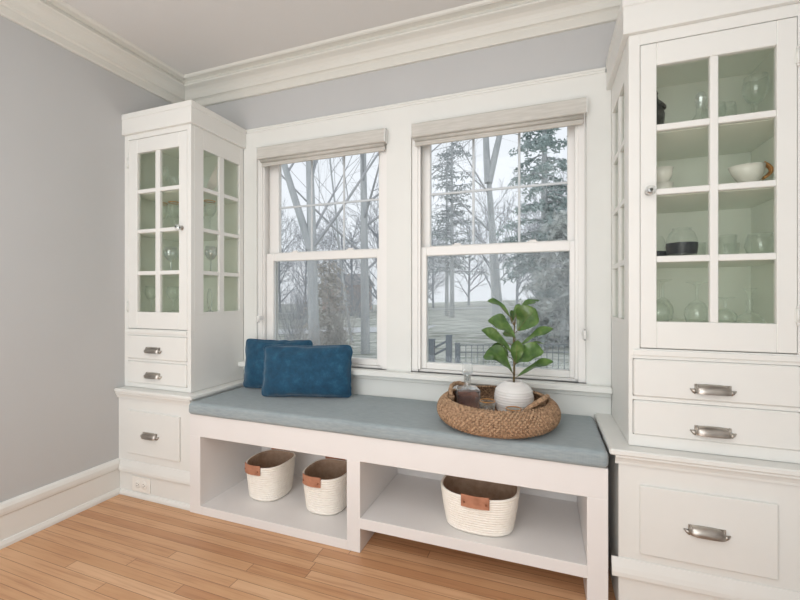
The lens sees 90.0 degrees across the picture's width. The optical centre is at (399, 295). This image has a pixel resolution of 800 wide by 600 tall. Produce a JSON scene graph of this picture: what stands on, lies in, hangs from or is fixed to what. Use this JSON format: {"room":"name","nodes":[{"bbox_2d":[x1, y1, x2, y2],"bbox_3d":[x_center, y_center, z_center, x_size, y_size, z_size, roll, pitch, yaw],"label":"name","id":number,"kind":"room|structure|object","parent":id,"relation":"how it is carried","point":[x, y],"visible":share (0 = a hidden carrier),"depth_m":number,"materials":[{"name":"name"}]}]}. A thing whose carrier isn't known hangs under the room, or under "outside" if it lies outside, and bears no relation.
{"room":"dining room","nodes":[
{"label":"dining room","id":0,"kind":"room"},
{"bbox_2d":[0,15,170,501],"bbox_3d":[-2.116,-0.129,0.398,0.120,2.280,4.680,0,0,20],"label":"wall","id":1,"kind":"structure","parent":0,"point":[62,141],"depth_m":1.80,"materials":[{"name":"grey paint"}]},
{"bbox_2d":[0,458,120,549],"bbox_3d":[-2.122,0.922,0.171,0.024,0.178,4.008,0,0,20],"label":"baseboard","id":2,"kind":"structure","parent":1,"relation":"attached to","point":[22,516],"depth_m":1.78,"materials":[{"name":"white paint"}]},
{"bbox_2d":[0,0,184,103],"bbox_3d":[-2.008,-1.200,0.347,0.118,0.136,4.418,0,0,20],"label":"trim","id":3,"kind":"structure","parent":1,"relation":"attached to","point":[58,22],"depth_m":1.90,"materials":[{"name":"paint"}]},
{"bbox_2d":[63,0,481,74],"bbox_3d":[-0.748,-1.319,-0.098,3.030,0.100,4.680,0,0,20],"label":"ceiling","id":4,"kind":"structure","parent":0,"point":[189,36],"depth_m":1.84,"materials":[{"name":"paint"}]},
{"bbox_2d":[0,494,615,599],"bbox_3d":[-0.772,1.061,-0.164,3.030,0.100,4.538,0,0,20],"label":"floor","id":5,"kind":"structure","parent":0,"point":[121,547],"depth_m":1.50,"materials":[{"name":"brown wood"}]},
{"bbox_2d":[118,385,243,510],"bbox_3d":[-1.152,0.750,2.142,0.502,0.520,0.422,0,0,20],"label":"base cabinet","id":6,"kind":"object","parent":5,"relation":"on","point":[154,437],"visible":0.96,"depth_m":1.96,"materials":[{"name":"white paint"}]},
{"bbox_2d":[132,476,150,493],"bbox_3d":[-1.294,0.944,1.998,0.122,0.073,0.008,0,0,20],"label":"wall outlet","id":7,"kind":"object","parent":6,"relation":"attached to","point":[140,484],"visible":1,"depth_m":2.00,"materials":[{"name":"plastic"}]},
{"bbox_2d":[135,480,139,487],"bbox_3d":[-1.315,0.944,2.003,0.037,0.037,0.003,0,0,20],"label":"receptacle","id":8,"kind":"object","parent":7,"relation":"attached to","point":[137,482],"depth_m":2.00,"materials":[{"name":"plastic"}]},
{"bbox_2d":[141,482,146,489],"bbox_3d":[-1.274,0.944,1.988,0.037,0.037,0.003,0,0,20],"label":"receptacle","id":9,"kind":"object","parent":7,"relation":"attached to","point":[143,484],"depth_m":1.99,"materials":[{"name":"plastic"}]},
{"bbox_2d":[114,379,243,405],"bbox_3d":[-1.146,0.495,2.144,0.514,0.049,0.414,0,0,20],"label":"countertop","id":10,"kind":"structure","parent":6,"relation":"on","point":[138,393],"depth_m":1.97,"materials":[{"name":"white paint"}]},
{"bbox_2d":[122,100,245,392],"bbox_3d":[-1.161,-0.235,2.158,0.476,1.409,0.399,0,0,20],"label":"cabinet","id":11,"kind":"object","parent":10,"relation":"on","point":[187,348],"visible":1,"depth_m":2.06,"materials":[{"name":"white paint"}]},
{"bbox_2d":[163,246,177,269],"bbox_3d":[-1.273,-0.199,2.220,0.072,0.145,0.072,0,0,20],"label":"goblet","id":12,"kind":"object","parent":11,"relation":"on","point":[165,246],"visible":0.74,"depth_m":2.22,"materials":[{"name":"clear glass"}]},
{"bbox_2d":[163,246,177,261],"bbox_3d":[-1.273,-0.231,2.220,0.072,0.080,0.072,0,0,20],"label":"bowl","id":13,"kind":"object","parent":12,"relation":"on","point":[165,246],"depth_m":2.22,"materials":[{"name":"clear glass"}]},
{"bbox_2d":[140,274,229,277],"bbox_3d":[-1.165,-0.117,2.188,0.419,0.018,0.313,0,0,20],"label":"shelf","id":14,"kind":"object","parent":11,"relation":"attached to","point":[173,275],"depth_m":2.21,"materials":[{"name":"white wood"}]},
{"bbox_2d":[140,231,235,241],"bbox_3d":[-1.165,-0.331,2.188,0.419,0.018,0.313,0,0,20],"label":"shelf","id":15,"kind":"object","parent":11,"relation":"attached to","point":[171,236],"depth_m":2.19,"materials":[{"name":"white wood"}]},
{"bbox_2d":[140,190,236,206],"bbox_3d":[-1.165,-0.536,2.188,0.419,0.018,0.313,0,0,20],"label":"shelf","id":16,"kind":"object","parent":11,"relation":"attached to","point":[172,195],"depth_m":2.18,"materials":[{"name":"white wood"}]},
{"bbox_2d":[203,200,215,228],"bbox_3d":[-1.005,-0.421,2.112,0.064,0.162,0.064,0,0,20],"label":"goblet","id":17,"kind":"object","parent":11,"relation":"on","point":[203,200],"visible":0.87,"depth_m":2.11,"materials":[{"name":"clear glass"}]},
{"bbox_2d":[207,166,216,189],"bbox_3d":[-0.998,-0.631,2.134,0.048,0.171,0.087,0,0,40],"label":"dish","id":18,"kind":"object","parent":11,"relation":"on","point":[212,183],"visible":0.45,"depth_m":2.12,"materials":[{"name":"ceramic"}]},
{"bbox_2d":[190,414,607,599],"bbox_3d":[-0.087,0.781,1.773,1.751,0.459,0.427,0,0,20],"label":"window bench","id":19,"kind":"object","parent":5,"relation":"on","point":[394,487],"visible":0.69,"depth_m":1.59,"materials":[{"name":"paint"}]},
{"bbox_2d":[245,448,295,501],"bbox_3d":[-0.635,0.880,1.972,0.211,0.179,0.241,0,0,20],"label":"rope basket","id":20,"kind":"object","parent":19,"relation":"on","point":[270,473],"visible":0.99,"depth_m":1.90,"materials":[{"name":"fabric"}]},
{"bbox_2d":[302,456,346,515],"bbox_3d":[-0.331,0.880,1.854,0.215,0.179,0.241,0,0,20],"label":"rope basket","id":21,"kind":"object","parent":19,"relation":"on","point":[324,480],"visible":0.88,"depth_m":1.77,"materials":[{"name":"fabric"}]},
{"bbox_2d":[189,387,607,467],"bbox_3d":[-0.093,0.521,1.754,1.752,0.059,0.423,0,0,20],"label":"bench cushion","id":22,"kind":"object","parent":19,"relation":"on","point":[576,440],"visible":0.69,"depth_m":1.59,"materials":[{"name":"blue fabric"}]},
{"bbox_2d":[243,338,312,387],"bbox_3d":[-0.648,0.361,2.119,0.388,0.261,0.091,0,0,10],"label":"pillow","id":23,"kind":"object","parent":22,"relation":"on","point":[254,351],"visible":0.45,"depth_m":2.11,"materials":[{"name":"teal fabric"}]},
{"bbox_2d":[261,344,352,397],"bbox_3d":[-0.455,0.365,1.956,0.446,0.252,0.127,0,0,3],"label":"pillow","id":24,"kind":"object","parent":22,"relation":"on","point":[289,370],"visible":1,"depth_m":1.91,"materials":[{"name":"teal fabric"}]},
{"bbox_2d":[437,381,560,438],"bbox_3d":[0.378,0.424,1.562,0.468,0.132,0.468,0,0,-45],"label":"tray","id":25,"kind":"object","parent":22,"relation":"on","point":[542,416],"visible":0.86,"depth_m":1.38,"materials":[{"name":"brown wicker"}]},
{"bbox_2d":[448,381,474,400],"bbox_3d":[0.245,0.386,1.667,0.058,0.056,0.201,0,0,38],"label":"handle","id":26,"kind":"object","parent":25,"relation":"on","point":[451,392],"depth_m":1.67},
{"bbox_2d":[455,363,479,408],"bbox_3d":[0.280,0.380,1.662,0.092,0.200,0.092,0,0,0],"label":"decanter","id":27,"kind":"object","parent":25,"relation":"on","point":[471,398],"visible":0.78,"depth_m":1.65,"materials":[{"name":"clear glass"}]},
{"bbox_2d":[480,398,494,410],"bbox_3d":[0.344,0.446,1.575,0.061,0.069,0.061,0,0,20],"label":"tumbler","id":28,"kind":"object","parent":25,"relation":"on","point":[484,398],"visible":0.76,"depth_m":1.57,"materials":[{"name":"clear glass"}]},
{"bbox_2d":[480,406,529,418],"bbox_3d":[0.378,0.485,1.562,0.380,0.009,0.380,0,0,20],"label":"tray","id":29,"kind":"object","parent":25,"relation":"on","point":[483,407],"depth_m":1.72,"materials":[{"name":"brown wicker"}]},
{"bbox_2d":[506,406,521,410],"bbox_3d":[0.425,0.450,1.495,0.059,0.061,0.059,0,0,20],"label":"tumbler","id":30,"kind":"object","parent":25,"relation":"on","point":[507,406],"visible":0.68,"depth_m":1.49,"materials":[{"name":"clear glass"}]},
{"bbox_2d":[482,298,552,410],"bbox_3d":[0.468,0.244,1.598,0.277,0.471,0.178,0,0,20],"label":"potted plant","id":31,"kind":"object","parent":25,"relation":"on","point":[511,392],"visible":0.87,"depth_m":1.57,"materials":[{"name":"green plant"}]},
{"bbox_2d":[523,394,549,410],"bbox_3d":[0.511,0.386,1.457,0.058,0.056,0.201,0,0,38],"label":"handle","id":32,"kind":"object","parent":25,"relation":"on","point":[542,400],"depth_m":1.41,"materials":[{"name":"brown wicker"}]},
{"bbox_2d":[360,473,586,577],"bbox_3d":[0.296,0.894,1.632,0.811,0.042,0.424,0,0,20],"label":"shelf","id":33,"kind":"object","parent":19,"relation":"attached to","point":[547,533],"depth_m":1.53,"materials":[{"name":"paint"}]},
{"bbox_2d":[441,475,519,536],"bbox_3d":[0.308,0.794,1.543,0.299,0.155,0.247,0,0,20],"label":"rope basket","id":34,"kind":"object","parent":19,"relation":"on","point":[484,508],"visible":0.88,"depth_m":1.46,"materials":[{"name":"fabric"}]},
{"bbox_2d":[602,436,799,599],"bbox_3d":[0.988,0.757,1.367,0.524,0.506,0.422,0,0,20],"label":"base cabinet","id":35,"kind":"object","parent":5,"relation":"on","point":[673,535],"visible":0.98,"depth_m":1.20,"materials":[{"name":"white paint"}]},
{"bbox_2d":[595,413,799,485],"bbox_3d":[0.985,0.509,1.372,0.532,0.049,0.414,0,0,20],"label":"countertop","id":36,"kind":"structure","parent":35,"relation":"on","point":[786,473],"depth_m":1.20,"materials":[{"name":"white paint"}]},
{"bbox_2d":[606,0,799,463],"bbox_3d":[1.008,-0.240,1.372,0.490,1.447,0.399,0,0,20],"label":"cabinet","id":37,"kind":"object","parent":36,"relation":"on","point":[713,383],"visible":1,"depth_m":1.27,"materials":[{"name":"white paint"}]},
{"bbox_2d":[657,92,665,124],"bbox_3d":[0.902,-0.635,1.411,0.064,0.180,0.064,0,0,20],"label":"lidded flagon","id":38,"kind":"object","parent":37,"relation":"on","point":[661,106],"visible":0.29,"depth_m":1.39,"materials":[{"name":"grey metal"}]},
{"bbox_2d":[657,242,667,255],"bbox_3d":[0.930,-0.171,1.464,0.089,0.090,0.089,0,0,20],"label":"carafe","id":39,"kind":"object","parent":37,"relation":"on","point":[659,253],"visible":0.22,"depth_m":1.42,"materials":[{"name":"grey ceramic"}]},
{"bbox_2d":[657,181,673,188],"bbox_3d":[0.919,-0.367,1.408,0.068,0.054,0.076,0,0,-21],"label":"teacup","id":40,"kind":"object","parent":37,"relation":"on","point":[667,184],"visible":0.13,"depth_m":1.38,"materials":[{"name":"ceramic"}]},
{"bbox_2d":[657,166,673,182],"bbox_3d":[0.919,-0.420,1.408,0.068,0.054,0.076,0,0,-21],"label":"teacup","id":41,"kind":"object","parent":40,"relation":"on","point":[664,173],"visible":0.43,"depth_m":1.38,"materials":[{"name":"ceramic"}]},
{"bbox_2d":[666,227,697,255],"bbox_3d":[0.975,-0.180,1.384,0.094,0.108,0.094,0,0,20],"label":"carafe","id":42,"kind":"object","parent":37,"relation":"on","point":[676,248],"visible":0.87,"depth_m":1.35,"materials":[{"name":"black glass"}]},
{"bbox_2d":[701,101,726,118],"bbox_3d":[1.087,-0.603,1.386,0.072,0.115,0.072,0,0,20],"label":"wine glass","id":43,"kind":"object","parent":37,"relation":"on","point":[724,105],"visible":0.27,"depth_m":1.38,"materials":[{"name":"clear glass"}]},
{"bbox_2d":[657,118,773,160],"bbox_3d":[1.030,-0.536,1.392,0.433,0.018,0.313,0,0,20],"label":"shelf","id":44,"kind":"object","parent":37,"relation":"attached to","point":[739,139],"depth_m":1.36,"materials":[{"name":"white wood"}]},
{"bbox_2d":[657,187,773,213],"bbox_3d":[1.030,-0.331,1.392,0.433,0.018,0.313,0,0,20],"label":"shelf","id":45,"kind":"object","parent":37,"relation":"attached to","point":[744,200],"depth_m":1.36,"materials":[{"name":"white wood"}]},
{"bbox_2d":[657,260,773,267],"bbox_3d":[1.030,-0.117,1.392,0.433,0.018,0.313,0,0,20],"label":"shelf","id":46,"kind":"object","parent":37,"relation":"attached to","point":[749,263],"depth_m":1.37,"materials":[{"name":"white wood"}]},
{"bbox_2d":[742,72,769,104],"bbox_3d":[1.190,-0.639,1.338,0.072,0.188,0.072,0,0,20],"label":"wine glass","id":47,"kind":"object","parent":37,"relation":"on","point":[767,75],"visible":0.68,"depth_m":1.34,"materials":[{"name":"clear glass"}]},
{"bbox_3d":[1.144,-0.354,1.323,0.088,0.028,0.088,0,0,20],"label":"saucer","id":48,"kind":"object","parent":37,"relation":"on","visible":0},
{"bbox_2d":[728,161,773,182],"bbox_3d":[1.155,-0.404,1.319,0.120,0.071,0.081,0,0,20],"label":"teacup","id":49,"kind":"object","parent":48,"relation":"on","point":[754,171],"visible":0.78,"depth_m":1.30,"materials":[{"name":"ceramic"}]},
{"bbox_2d":[205,21,615,437],"bbox_3d":[0.025,-0.129,2.036,2.790,2.280,0.142,0,0,20],"label":"wall","id":50,"kind":"structure","parent":0,"point":[587,48],"depth_m":1.92,"materials":[{"name":"grey paint"}]},
{"bbox_2d":[258,144,386,368],"bbox_3d":[-0.407,-0.231,2.186,0.784,1.194,0.143,0,0,20],"label":"window","id":51,"kind":"structure","parent":50,"relation":"in","point":[271,176],"depth_m":2.21,"materials":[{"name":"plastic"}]},
{"bbox_2d":[256,127,387,322],"bbox_3d":[-0.424,-0.332,2.078,0.760,0.964,0.046,0,0,20],"label":"roller blind","id":52,"kind":"object","parent":51,"relation":"attached to","point":[370,141],"visible":1,"depth_m":2.07,"materials":[{"name":"fabric"}]},
{"bbox_2d":[260,143,384,166],"bbox_3d":[-0.421,-0.735,2.086,0.736,0.040,0.021,0,0,20],"label":"rolled shade","id":53,"kind":"object","parent":51,"relation":"attached to","point":[333,150],"depth_m":2.08,"materials":[{"name":"white fabric"}]},
{"bbox_2d":[184,0,621,106],"bbox_3d":[-0.019,-1.200,1.913,2.790,0.136,0.118,0,0,20],"label":"trim","id":54,"kind":"structure","parent":50,"relation":"attached to","point":[483,24],"depth_m":1.91,"materials":[{"name":"paint"}]},
{"bbox_2d":[238,360,612,397],"bbox_3d":[-0.015,0.391,1.945,1.863,0.049,0.080,0,0,20],"label":"trim","id":55,"kind":"structure","parent":50,"relation":"attached to","point":[595,390],"depth_m":1.79,"materials":[{"name":"paint"}]},
{"bbox_2d":[244,67,610,426],"bbox_3d":[-0.010,-0.199,1.959,1.863,1.480,0.025,0,0,20],"label":"trim","id":56,"kind":"structure","parent":50,"relation":"attached to","point":[397,118],"depth_m":1.91,"materials":[{"name":"paint"}]},
{"bbox_2d":[412,116,585,382],"bbox_3d":[0.444,-0.231,1.878,0.769,1.194,0.143,0,0,20],"label":"window","id":57,"kind":"structure","parent":50,"relation":"in","point":[422,194],"depth_m":1.84,"materials":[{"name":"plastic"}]},
{"bbox_2d":[414,114,583,146],"bbox_3d":[0.416,-0.735,1.783,0.734,0.040,0.021,0,0,20],"label":"rolled shade","id":58,"kind":"object","parent":57,"relation":"attached to","point":[533,122],"depth_m":1.77,"materials":[{"name":"white fabric"}]},
{"bbox_2d":[411,96,587,340],"bbox_3d":[0.413,-0.315,1.774,0.758,0.997,0.046,0,0,20],"label":"roller blind","id":59,"kind":"object","parent":57,"relation":"attached to","point":[572,112],"visible":1,"depth_m":1.75,"materials":[{"name":"fabric"}]},
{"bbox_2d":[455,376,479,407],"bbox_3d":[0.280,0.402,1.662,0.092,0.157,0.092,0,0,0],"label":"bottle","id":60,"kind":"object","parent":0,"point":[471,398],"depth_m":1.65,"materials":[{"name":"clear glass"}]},
{"label":"outside","id":61,"kind":"structure","parent":0,"visible":0},
{"bbox_2d":[283,306,514,313],"bbox_3d":[1.173,1.324,38.646,60.000,1.654,1.800,0,0,20],"label":"street","id":62,"kind":"structure","parent":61,"point":[505,306],"depth_m":36.56,"materials":[{"name":"grey asphalt"}]},
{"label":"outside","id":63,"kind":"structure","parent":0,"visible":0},
{"bbox_2d":[278,299,568,369],"bbox_3d":[-2.522,1.807,43.123,110.000,3.268,75.000,0,0,20],"label":"ground","id":64,"kind":"structure","parent":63,"point":[466,326],"depth_m":17.07,"materials":[{"name":"white snow"}]},
{"bbox_2d":[278,218,302,306],"bbox_3d":[-12.850,-3.497,38.038,7.400,11.100,6.859,0,0,-4],"label":"tree","id":65,"kind":"object","parent":64,"relation":"on","point":[286,241],"visible":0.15,"depth_m":38.45,"materials":[{"name":"grey plant"}]},
{"bbox_2d":[278,198,304,312],"bbox_3d":[-15.296,-4.914,49.397,10.867,14.198,9.134,0,0,-4],"label":"tree","id":66,"kind":"object","parent":64,"relation":"on","point":[292,240],"visible":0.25,"depth_m":49.92,"materials":[{"name":"grey plant"}]},
{"bbox_2d":[278,277,320,318],"bbox_3d":[-7.317,-0.059,30.277,3.839,3.631,5.454,0,0,-1],"label":"shrub","id":67,"kind":"object","parent":64,"relation":"on","point":[295,294],"visible":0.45,"depth_m":29.43,"materials":[{"name":"grey plant"}]},
{"bbox_2d":[280,283,321,315],"bbox_3d":[-9.036,0.077,35.410,3.675,3.476,5.221,0,0,-42],"label":"shrub","id":68,"kind":"object","parent":64,"relation":"on","point":[303,283],"visible":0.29,"depth_m":34.84,"materials":[{"name":"grey plant"}]},
{"bbox_2d":[280,219,326,309],"bbox_3d":[-11.411,-3.567,46.248,8.480,11.078,7.127,0,0,42],"label":"tree","id":69,"kind":"object","parent":64,"relation":"on","point":[305,272],"visible":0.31,"depth_m":45.82,"materials":[{"name":"grey plant"}]},
{"bbox_2d":[279,223,340,290],"bbox_3d":[-8.686,-3.169,41.068,6.529,10.149,7.768,0,0,6],"label":"tree","id":70,"kind":"object","parent":64,"relation":"on","point":[294,223],"visible":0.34,"depth_m":40.83,"materials":[{"name":"grey plant"}]},
{"bbox_2d":[280,311,340,345],"bbox_3d":[-2.096,1.190,9.453,1.602,1.768,1.345,0,0,-21],"label":"bare shrub","id":71,"kind":"object","parent":64,"relation":"on","point":[315,330],"visible":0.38,"depth_m":9.60,"materials":[{"name":"grey plant"}]},
{"bbox_2d":[278,274,349,340],"bbox_3d":[-3.578,0.532,13.049,3.314,2.997,2.816,0,0,-23],"label":"bare shrub","id":72,"kind":"object","parent":64,"relation":"on","point":[291,315],"visible":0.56,"depth_m":13.12,"materials":[{"name":"grey plant"}]},
{"bbox_2d":[282,152,378,343],"bbox_3d":[-1.162,-4.102,10.433,10.184,12.418,7.475,0,0,35],"label":"bare tree","id":73,"kind":"object","parent":64,"relation":"on","point":[312,280],"visible":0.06,"depth_m":10.91,"materials":[{"name":"grey plant"}]},
{"bbox_2d":[300,260,360,351],"bbox_3d":[-2.104,0.516,11.902,1.737,3.289,1.981,0,0,3],"label":"evergreen tree","id":74,"kind":"object","parent":64,"relation":"on","point":[320,270],"visible":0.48,"depth_m":11.78,"materials":[{"name":"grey plant"}]},
{"bbox_2d":[291,158,378,339],"bbox_3d":[-2.644,-5.432,14.794,8.584,14.719,9.022,0,0,17],"label":"bare tree","id":75,"kind":"object","parent":64,"relation":"on","point":[330,170],"visible":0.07,"depth_m":16.13,"materials":[{"name":"grey plant"}]},
{"bbox_2d":[301,208,368,313],"bbox_3d":[-5.914,-3.500,37.135,6.985,10.477,6.474,0,0,-39],"label":"tree","id":76,"kind":"object","parent":64,"relation":"on","point":[334,224],"visible":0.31,"depth_m":36.72,"materials":[{"name":"grey plant"}]},
{"bbox_2d":[307,280,369,344],"bbox_3d":[-1.702,0.664,11.553,1.769,2.622,1.913,0,0,17],"label":"bare shrub","id":77,"kind":"object","parent":64,"relation":"on","point":[336,340],"visible":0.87,"depth_m":11.47,"materials":[{"name":"grey plant"}]},
{"bbox_2d":[318,208,375,302],"bbox_3d":[-5.919,-4.315,43.220,7.532,12.188,8.126,0,0,29],"label":"tree","id":78,"kind":"object","parent":64,"relation":"on","point":[339,219],"visible":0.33,"depth_m":42.58,"materials":[{"name":"grey plant"}]},
{"bbox_2d":[321,274,374,311],"bbox_3d":[-6.114,-0.127,46.712,5.000,4.900,4.800,0,0,20],"label":"house","id":79,"kind":"structure","parent":64,"relation":"on","point":[358,275],"depth_m":44.95,"materials":[{"name":"brick"}]},
{"bbox_2d":[330,178,378,298],"bbox_3d":[-1.316,-4.633,34.235,9.500,12.411,7.984,0,0,24],"label":"tree","id":80,"kind":"object","parent":64,"relation":"on","point":[376,212],"visible":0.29,"depth_m":33.87,"materials":[{"name":"grey plant"}]},
{"bbox_2d":[332,272,376,316],"bbox_3d":[-3.106,-0.397,31.296,6.002,3.995,4.225,0,0,-37],"label":"tree","id":81,"kind":"object","parent":64,"relation":"on","point":[352,309],"visible":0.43,"depth_m":30.80,"materials":[{"name":"grey plant"}]},
{"bbox_2d":[340,271,376,312],"bbox_3d":[-4.141,-0.416,36.010,5.970,3.974,4.202,0,0,-22],"label":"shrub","id":82,"kind":"object","parent":64,"relation":"on","point":[351,271],"visible":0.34,"depth_m":36.24,"materials":[{"name":"grey plant"}]},
{"bbox_2d":[345,281,376,317],"bbox_3d":[-2.150,0.001,27.440,4.569,3.041,3.216,0,0,-14],"label":"shrub","id":83,"kind":"object","parent":64,"relation":"on","point":[353,294],"visible":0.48,"depth_m":27.20,"materials":[{"name":"grey plant"}]},
{"bbox_2d":[346,203,378,296],"bbox_3d":[-2.312,-4.488,41.570,7.872,12.235,9.365,0,0,42],"label":"tree","id":84,"kind":"object","parent":64,"relation":"on","point":[376,241],"visible":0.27,"depth_m":40.81,"materials":[{"name":"grey plant"}]},
{"bbox_2d":[282,136,530,353],"bbox_3d":[-1.695,-5.517,12.657,9.774,14.964,12.767,0,0,44],"label":"bare tree","id":85,"kind":"object","parent":64,"relation":"on","point":[365,319],"visible":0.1,"depth_m":12.90,"materials":[{"name":"grey plant"}]},
{"bbox_2d":[428,339,435,361],"bbox_3d":[0.637,1.433,7.995,0.126,1.144,0.126,0,0,20],"label":"fence post","id":86,"kind":"object","parent":64,"relation":"on","point":[431,341],"visible":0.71,"depth_m":7.94,"materials":[{"name":"wood"}]},
{"bbox_2d":[428,203,442,294],"bbox_3d":[2.227,-4.892,46.663,8.430,12.645,7.814,0,0,-29],"label":"tree","id":87,"kind":"object","parent":64,"relation":"on","point":[437,203],"visible":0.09,"depth_m":47.50,"materials":[{"name":"grey plant"}]},
{"bbox_2d":[428,225,454,307],"bbox_3d":[2.873,-3.824,42.248,6.400,10.356,6.904,0,0,33],"label":"tree","id":88,"kind":"object","parent":64,"relation":"on","point":[429,283],"visible":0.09,"depth_m":42.09,"materials":[{"name":"grey plant"}]},
{"bbox_2d":[428,224,460,296],"bbox_3d":[2.863,-3.095,37.011,5.554,8.987,5.992,0,0,-6],"label":"tree","id":89,"kind":"object","parent":64,"relation":"on","point":[434,281],"visible":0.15,"depth_m":36.71,"materials":[{"name":"grey plant"}]},
{"bbox_2d":[429,146,467,315],"bbox_3d":[3.125,-4.168,25.605,2.654,11.072,3.113,0,0,-5],"label":"evergreen tree","id":90,"kind":"object","parent":64,"relation":"on","point":[460,211],"visible":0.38,"depth_m":25.76,"materials":[{"name":"grey plant"}]},
{"bbox_2d":[445,335,452,362],"bbox_3d":[0.979,1.382,7.998,0.126,1.202,0.126,0,0,20],"label":"fence post","id":91,"kind":"object","parent":64,"relation":"on","point":[448,337],"visible":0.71,"depth_m":7.95,"materials":[{"name":"wood"}]},
{"bbox_2d":[435,341,445,354],"bbox_3d":[0.808,1.262,7.997,0.245,0.741,0.038,0,0,-1],"label":"rail","id":92,"kind":"object","parent":91,"relation":"attached to","point":[444,342],"visible":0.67,"depth_m":7.98,"materials":[{"name":"wood"}]},
{"bbox_2d":[455,343,459,362],"bbox_3d":[1.147,1.457,7.991,0.096,1.031,0.096,0,0,20],"label":"fence post","id":93,"kind":"object","parent":64,"relation":"on","point":[457,345],"visible":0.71,"depth_m":7.96,"materials":[{"name":"wood"}]},
{"bbox_2d":[428,142,488,317],"bbox_3d":[3.001,-5.395,23.951,4.155,13.556,4.098,0,0,-18],"label":"evergreen tree","id":94,"kind":"object","parent":64,"relation":"on","point":[450,233],"visible":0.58,"depth_m":23.95,"materials":[{"name":"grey plant"}]},
{"bbox_2d":[433,135,502,327],"bbox_3d":[4.351,-5.776,17.628,7.477,14.593,5.560,0,0,20],"label":"bare tree","id":95,"kind":"object","parent":64,"relation":"on","point":[489,165],"visible":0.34,"depth_m":17.89,"materials":[{"name":"grey plant"}]},
{"bbox_2d":[441,206,506,304],"bbox_3d":[8.112,-5.119,45.559,7.773,12.578,8.385,0,0,-32],"label":"tree","id":96,"kind":"object","parent":64,"relation":"on","point":[477,265],"visible":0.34,"depth_m":45.06,"materials":[{"name":"grey plant"}]},
{"bbox_2d":[458,170,526,287],"bbox_3d":[10.314,-6.189,41.577,9.372,14.567,11.150,0,0,3],"label":"tree","id":97,"kind":"object","parent":64,"relation":"on","point":[484,192],"visible":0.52,"depth_m":41.97,"materials":[{"name":"grey plant"}]},
{"bbox_2d":[460,344,568,368],"bbox_3d":[2.711,1.455,8.009,3.037,0.968,0.017,0,0,-1],"label":"iron railing","id":98,"kind":"object","parent":64,"relation":"on","point":[465,352],"visible":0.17,"depth_m":8.00,"materials":[{"name":"grey metal"}]},
{"bbox_2d":[493,190,554,304],"bbox_3d":[11.637,-4.852,37.248,7.255,11.740,7.827,0,0,34],"label":"tree","id":99,"kind":"object","parent":64,"relation":"on","point":[527,215],"visible":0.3,"depth_m":37.24,"materials":[{"name":"grey plant"}]},
{"bbox_2d":[514,272,535,297],"bbox_3d":[9.111,-0.955,26.723,4.194,3.966,5.958,0,0,43],"label":"shrub","id":100,"kind":"object","parent":64,"relation":"on","point":[530,272],"visible":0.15,"depth_m":27.43,"materials":[{"name":"grey plant"}]},
{"bbox_2d":[494,128,568,341],"bbox_3d":[4.978,-4.154,13.991,3.817,11.533,3.557,0,0,-40],"label":"evergreen tree","id":101,"kind":"object","parent":64,"relation":"on","point":[546,207],"visible":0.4,"depth_m":13.78,"materials":[{"name":"grey plant"}]},
{"bbox_2d":[507,196,557,282],"bbox_3d":[12.163,-4.082,33.636,6.524,10.141,7.762,0,0,-9],"label":"tree","id":102,"kind":"object","parent":64,"relation":"on","point":[538,225],"visible":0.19,"depth_m":34.22,"materials":[{"name":"grey plant"}]},
{"bbox_2d":[515,177,566,264],"bbox_3d":[16.558,-6.442,42.841,9.410,14.626,11.196,0,0,-26],"label":"tree","id":103,"kind":"object","parent":64,"relation":"on","point":[553,177],"visible":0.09,"depth_m":43.49,"materials":[{"name":"grey plant"}]},
{"bbox_2d":[516,209,568,349],"bbox_3d":[5.003,-0.316,12.413,3.275,4.576,2.945,0,0,8],"label":"evergreen tree","id":104,"kind":"object","parent":64,"relation":"on","point":[544,307],"visible":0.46,"depth_m":12.09,"materials":[{"name":"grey plant"}]},
{"bbox_2d":[526,169,567,281],"bbox_3d":[11.823,-4.156,25.747,7.903,10.325,6.642,0,0,9],"label":"tree","id":105,"kind":"object","parent":64,"relation":"on","point":[556,169],"visible":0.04,"depth_m":25.38,"materials":[{"name":"grey plant"}]},
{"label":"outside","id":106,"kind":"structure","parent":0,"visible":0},
{"bbox_2d":[278,325,435,333],"bbox_3d":[-16.572,2.154,23.432,37.403,1.388,2.189,0,0,14],"label":"street","id":107,"kind":"structure","parent":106,"point":[358,329],"depth_m":19.95,"materials":[{"name":"grey asphalt"}]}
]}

